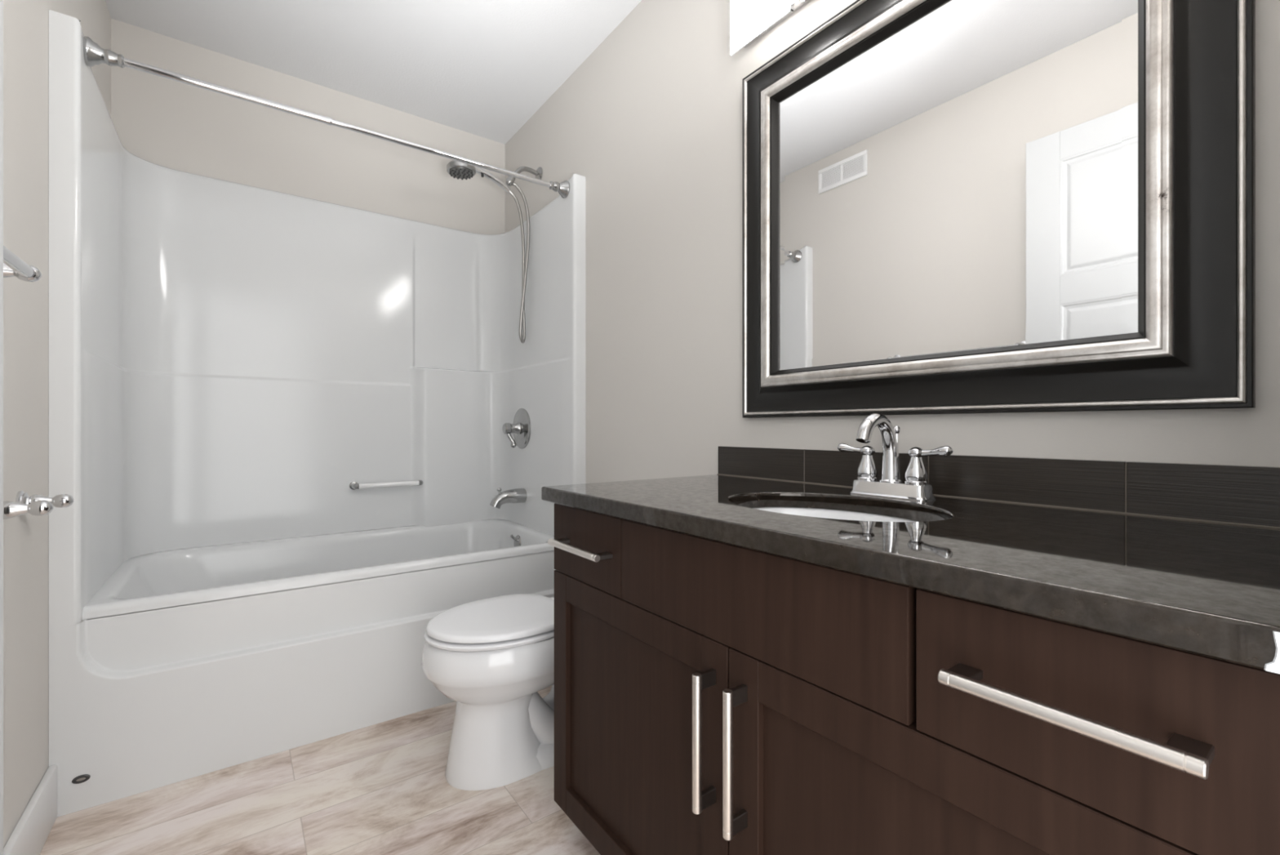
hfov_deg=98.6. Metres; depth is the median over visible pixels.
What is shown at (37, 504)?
paper holder
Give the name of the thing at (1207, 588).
countertop
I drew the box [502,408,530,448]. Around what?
shower valve
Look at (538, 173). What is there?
shower mount
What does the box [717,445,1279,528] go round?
backsplash
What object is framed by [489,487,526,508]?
tub spout
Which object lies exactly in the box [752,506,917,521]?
sink
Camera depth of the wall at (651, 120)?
1.72 m
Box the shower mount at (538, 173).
[505,166,542,186]
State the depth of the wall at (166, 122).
2.36 m
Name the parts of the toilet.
seat, lid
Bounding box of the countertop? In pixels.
[541,474,1279,673]
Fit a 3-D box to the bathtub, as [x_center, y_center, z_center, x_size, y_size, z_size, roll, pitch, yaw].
[-1.083,-0.034,2.137,1.523,1.988,0.842,0,0,-36]
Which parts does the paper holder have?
post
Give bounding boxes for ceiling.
[105,0,641,144]
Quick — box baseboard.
[3,764,57,854]
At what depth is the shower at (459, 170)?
2.38 m
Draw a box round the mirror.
[742,0,1255,417]
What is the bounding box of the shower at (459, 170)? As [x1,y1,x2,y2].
[446,160,511,192]
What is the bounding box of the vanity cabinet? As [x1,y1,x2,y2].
[547,502,1279,854]
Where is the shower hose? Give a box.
[508,182,529,342]
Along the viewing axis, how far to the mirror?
1.02 m
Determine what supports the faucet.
on the countertop
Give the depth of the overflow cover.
2.51 m
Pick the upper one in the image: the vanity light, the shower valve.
the vanity light
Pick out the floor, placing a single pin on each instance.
(383, 788)
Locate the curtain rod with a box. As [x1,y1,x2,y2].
[83,35,569,198]
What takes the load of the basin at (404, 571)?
in the bathtub
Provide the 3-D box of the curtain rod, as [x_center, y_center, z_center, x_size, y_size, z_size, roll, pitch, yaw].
[-0.875,-0.982,1.853,1.413,0.070,0.070,0,0,-36]
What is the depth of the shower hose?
2.52 m
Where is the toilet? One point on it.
(492, 656)
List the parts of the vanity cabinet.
post, handle, drawer, post, door, handle, post, post, handle, post, post, door, post, handle, drawer, post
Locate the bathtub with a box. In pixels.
[48,9,586,816]
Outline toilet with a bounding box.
[421,593,554,790]
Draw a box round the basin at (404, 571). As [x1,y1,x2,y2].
[82,519,554,620]
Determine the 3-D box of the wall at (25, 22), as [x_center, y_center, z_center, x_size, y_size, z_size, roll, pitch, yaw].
[-1.128,-0.273,0.825,0.100,2.466,2.905,0,0,-36]
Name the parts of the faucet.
lever, handle, spout, lift rod, handle, lever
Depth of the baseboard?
1.23 m
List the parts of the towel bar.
post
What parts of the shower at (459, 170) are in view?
handle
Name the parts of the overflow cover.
trip lever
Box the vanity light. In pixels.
[730,0,810,55]
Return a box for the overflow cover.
[510,533,521,546]
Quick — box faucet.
[837,413,952,501]
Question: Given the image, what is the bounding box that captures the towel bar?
[3,245,41,282]
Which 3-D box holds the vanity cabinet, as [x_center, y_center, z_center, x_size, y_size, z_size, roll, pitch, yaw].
[0.338,0.565,0.984,0.596,0.790,1.132,0,0,-36]
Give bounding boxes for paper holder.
[3,490,74,519]
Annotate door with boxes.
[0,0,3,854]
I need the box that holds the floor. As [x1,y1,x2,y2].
[39,684,600,854]
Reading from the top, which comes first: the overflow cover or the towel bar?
the towel bar
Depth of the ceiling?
2.15 m
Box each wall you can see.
[3,0,111,847]
[111,18,505,234]
[505,0,1279,483]
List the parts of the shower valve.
lever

